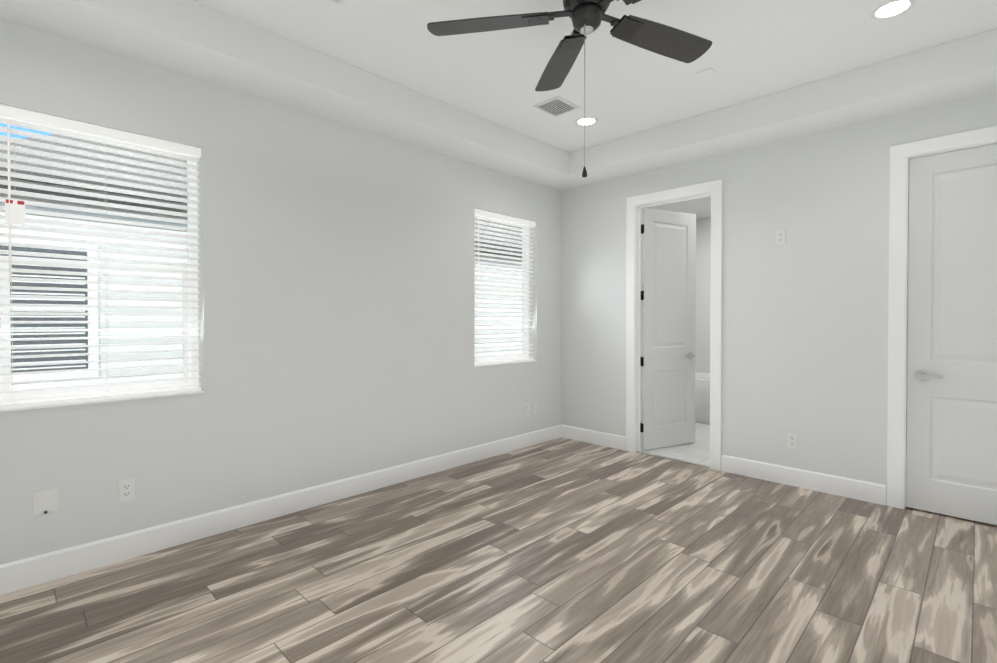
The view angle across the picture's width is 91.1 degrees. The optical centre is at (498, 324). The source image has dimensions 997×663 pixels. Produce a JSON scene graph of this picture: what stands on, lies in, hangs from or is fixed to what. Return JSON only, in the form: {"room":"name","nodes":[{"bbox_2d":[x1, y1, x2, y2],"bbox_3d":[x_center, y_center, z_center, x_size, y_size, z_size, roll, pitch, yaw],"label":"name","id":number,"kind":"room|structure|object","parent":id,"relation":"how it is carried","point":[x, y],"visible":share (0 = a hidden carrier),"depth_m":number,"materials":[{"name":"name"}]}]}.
{"room":"empty bedroom","nodes":[
{"label":"empty bedroom","id":0,"kind":"room"},
{"bbox_2d":[0,18,560,564],"bbox_3d":[-0.274,-0.299,4.576,0.170,3.120,8.040,1,1,45],"label":"wall","id":1,"kind":"structure","parent":0,"point":[336,298],"depth_m":3.28,"materials":[{"name":"white paint"}]},
{"bbox_2d":[33,487,57,515],"bbox_3d":[-2.261,0.883,2.440,0.010,0.119,0.092,1,1,45],"label":"outlet","id":2,"kind":"object","parent":1,"relation":"attached to","point":[45,501],"visible":1,"depth_m":2.44,"materials":[{"name":"white plastic"}]},
{"bbox_2d":[0,117,198,403],"bbox_3d":[-2.184,-0.324,2.709,0.060,1.466,0.896,1,1,45],"label":"window","id":3,"kind":"structure","parent":1,"relation":"in","point":[30,394],"depth_m":2.69,"materials":[{"name":"white plastic"}]},
{"bbox_2d":[0,104,200,408],"bbox_3d":[-2.123,-0.328,2.649,0.076,1.455,0.892,1,1,45],"label":"window blind","id":4,"kind":"object","parent":3,"relation":"attached to","point":[15,210],"visible":0.85,"depth_m":2.61,"materials":[{"name":"white plastic"}]},
{"bbox_2d":[0,390,204,411],"bbox_3d":[-2.119,0.406,2.654,0.118,0.010,0.898,1,1,45],"label":"sill","id":5,"kind":"structure","parent":1,"relation":"attached to","point":[91,401],"depth_m":2.58,"materials":[{"name":"white paint"}]},
{"bbox_2d":[118,478,134,502],"bbox_3d":[-2.033,0.904,2.672,0.009,0.116,0.072,1,1,45],"label":"electrical outlet","id":6,"kind":"object","parent":1,"relation":"attached to","point":[126,490],"visible":1,"depth_m":2.67,"materials":[{"name":"white plastic"}]},
{"bbox_2d":[0,424,561,594],"bbox_3d":[-1.120,1.201,3.601,0.014,0.140,5.200,1,1,45],"label":"baseboard","id":7,"kind":"structure","parent":1,"relation":"attached to","point":[34,570],"depth_m":3.02,"materials":[{"name":"white paint"}]},
{"bbox_2d":[475,215,528,362],"bbox_3d":[-0.007,-0.348,4.923,0.060,1.466,0.886,1,1,45],"label":"window","id":8,"kind":"structure","parent":1,"relation":"in","point":[523,335],"depth_m":5.07,"materials":[{"name":"white plastic"}]},
{"bbox_2d":[475,209,535,364],"bbox_3d":[0.054,-0.352,4.863,0.076,1.455,0.882,1,1,45],"label":"window blind","id":9,"kind":"object","parent":8,"relation":"attached to","point":[499,217],"visible":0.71,"depth_m":4.85,"materials":[{"name":"white plastic"}]},
{"bbox_2d":[475,360,537,366],"bbox_3d":[0.058,0.382,4.867,0.118,0.010,0.888,1,1,45],"label":"sill","id":10,"kind":"structure","parent":1,"relation":"attached to","point":[505,363],"depth_m":4.79,"materials":[{"name":"white paint"}]},
{"bbox_2d":[525,403,529,414],"bbox_3d":[0.298,0.872,5.043,0.009,0.116,0.072,1,1,45],"label":"electrical outlet","id":11,"kind":"object","parent":1,"relation":"attached to","point":[527,409],"visible":1,"depth_m":5.04,"materials":[{"name":"white plastic"}]},
{"bbox_2d":[532,402,536,413],"bbox_3d":[0.385,0.872,5.126,0.016,0.116,0.072,1,1,45],"label":"electrical outlet","id":12,"kind":"object","parent":1,"relation":"attached to","point":[534,407],"visible":1,"depth_m":5.12,"materials":[{"name":"white plastic"}]},
{"bbox_2d":[0,423,996,662],"bbox_3d":[1.291,1.302,3.054,4.220,0.050,7.800,1,1,45],"label":"floor","id":13,"kind":"structure","parent":0,"point":[561,550],"depth_m":2.45,"materials":[{"name":"brown wood"}]},
{"bbox_2d":[695,372,709,424],"bbox_3d":[2.818,0.909,6.453,1.614,0.661,0.794,1,1,45],"label":"bathtub","id":14,"kind":"object","parent":13,"relation":"on","point":[702,397],"depth_m":6.16,"materials":[{"name":"white plastic"}]},
{"bbox_2d":[0,0,996,190],"bbox_3d":[0.379,-1.562,2.096,4.220,0.219,5.200,1,1,45],"label":"ceiling","id":15,"kind":"structure","parent":0,"point":[193,39],"depth_m":3.19,"materials":[{"name":"white paint"}]},
{"bbox_2d":[193,0,996,152],"bbox_3d":[0.379,-1.752,2.094,4.220,0.160,5.200,1,1,45],"label":"ceiling","id":16,"kind":"structure","parent":0,"point":[759,48],"depth_m":2.99,"materials":[{"name":"white paint"}]},
{"bbox_2d":[327,0,345,6],"bbox_3d":[-0.832,-1.671,2.332,0.330,0.008,0.330,1,1,45],"label":"ceiling vent","id":17,"kind":"object","parent":16,"relation":"in","point":[339,3],"visible":1,"depth_m":2.53,"materials":[{"name":"white"}]},
{"bbox_2d":[532,96,579,117],"bbox_3d":[0.450,-1.687,3.792,0.250,0.008,0.280,1,1,45],"label":"ceiling vent","id":18,"kind":"object","parent":16,"relation":"in","point":[557,106],"visible":0.98,"depth_m":3.79,"materials":[{"name":"white metal"}]},
{"bbox_2d":[427,0,711,177],"bbox_3d":[0.414,-1.146,2.063,1.307,1.052,1.357,1,1,45],"label":"fan","id":19,"kind":"object","parent":16,"relation":"hanging from","point":[586,16],"visible":1,"depth_m":2.22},
{"bbox_2d":[575,116,597,125],"bbox_3d":[0.731,-1.689,4.064,0.184,0.008,0.184,1,1,45],"label":"recessed light","id":20,"kind":"object","parent":16,"relation":"in","point":[589,121],"visible":0.96,"depth_m":4.06,"materials":[{"name":"white"}]},
{"bbox_2d":[695,68,715,77],"bbox_3d":[1.381,-1.682,3.263,0.110,0.006,0.070,1,1,45],"label":"detector","id":21,"kind":"object","parent":16,"relation":"attached to","point":[705,72],"visible":1,"depth_m":3.25,"materials":[{"name":"white plastic"}]},
{"bbox_2d":[871,0,914,19],"bbox_3d":[2.086,-1.673,2.590,0.184,0.008,0.184,1,1,45],"label":"recessed light","id":22,"kind":"object","parent":16,"relation":"in","point":[889,9],"visible":1,"depth_m":2.59,"materials":[{"name":"white plastic"}]},
{"bbox_2d":[647,197,710,218],"bbox_3d":[3.156,-1.673,4.918,4.220,0.380,2.480,1,1,45],"label":"ceiling","id":23,"kind":"structure","parent":0,"point":[700,208],"depth_m":6.24,"materials":[{"name":"white paint"}]},
{"bbox_2d":[695,217,710,372],"bbox_3d":[4.068,-0.314,5.860,4.220,3.120,0.120,1,1,45],"label":"wall","id":24,"kind":"structure","parent":0,"point":[703,276],"depth_m":6.92,"materials":[{"name":"white paint"}]},
{"bbox_2d":[561,91,996,504],"bbox_3d":[2.244,-0.293,4.007,4.220,3.120,0.120,1,1,45],"label":"wall","id":25,"kind":"structure","parent":0,"point":[805,309],"depth_m":3.88,"materials":[{"name":"white paint"}]},
{"bbox_2d":[561,425,625,450],"bbox_3d":[0.987,1.184,5.165,0.797,0.140,0.014,1,1,45],"label":"baseboard","id":26,"kind":"structure","parent":25,"relation":"attached to","point":[597,437],"depth_m":5.13,"materials":[{"name":"white paint"}]},
{"bbox_2d":[640,208,695,449],"bbox_3d":[1.741,0.042,5.016,0.745,2.408,0.135,0,1,-26],"label":"bathroom door","id":27,"kind":"structure","parent":25,"relation":"in","point":[668,299],"depth_m":5.00,"materials":[{"name":"white paint"}]},
{"bbox_2d":[636,451,709,467],"bbox_3d":[1.625,1.258,4.584,0.720,0.006,0.050,1,1,45],"label":"trim","id":28,"kind":"structure","parent":25,"relation":"attached to","point":[679,460],"depth_m":4.56,"materials":[{"name":"grey wood"}]},
{"bbox_2d":[626,179,721,470],"bbox_3d":[1.643,0.001,4.590,0.916,2.518,0.140,1,1,45],"label":"door frame","id":29,"kind":"structure","parent":25,"relation":"attached to","point":[714,188],"depth_m":4.67,"materials":[{"name":"white paint"}]},
{"bbox_2d":[776,230,785,244],"bbox_3d":[2.254,-0.698,3.902,0.072,0.116,0.009,1,1,45],"label":"electrical outlet","id":30,"kind":"object","parent":25,"relation":"attached to","point":[780,237],"visible":1,"depth_m":3.90,"materials":[{"name":"white plastic"}]},
{"bbox_2d":[787,433,797,448],"bbox_3d":[2.317,0.913,3.857,0.072,0.116,0.009,1,1,45],"label":"electrical outlet","id":31,"kind":"object","parent":25,"relation":"attached to","point":[792,440],"visible":1,"depth_m":3.85,"materials":[{"name":"white plastic"}]},
{"bbox_2d":[721,455,885,505],"bbox_3d":[2.333,1.199,3.842,1.122,0.140,0.014,1,1,45],"label":"baseboard","id":32,"kind":"structure","parent":25,"relation":"attached to","point":[845,487],"depth_m":3.78,"materials":[{"name":"white paint"}]},
{"bbox_2d":[887,126,996,508],"bbox_3d":[3.143,0.057,3.127,0.846,2.438,0.124,1,1,45],"label":"door frame","id":33,"kind":"structure","parent":25,"relation":"attached to","point":[906,336],"depth_m":3.37,"materials":[{"name":"white paint"}]},
{"bbox_2d":[906,143,996,524],"bbox_3d":[3.131,0.063,3.115,0.802,2.408,0.135,1,1,45],"label":"closet door","id":34,"kind":"structure","parent":25,"relation":"in","point":[952,385],"depth_m":3.22,"materials":[{"name":"white paint"}]},
{"label":"outside","id":35,"kind":"structure","parent":0,"visible":0},
{"bbox_3d":[-5.756,4.237,9.036,13.829,0.050,28.000,1,1,45],"label":"ground","id":36,"kind":"structure","parent":35,"visible":0},
{"bbox_2d":[0,134,521,389],"bbox_3d":[-3.887,0.301,9.567,6.390,7.810,9.160,1,1,45],"label":"exterior view","id":37,"kind":"object","parent":36,"relation":"on","point":[92,334],"depth_m":5.22,"materials":[{"name":"white"}]}
]}

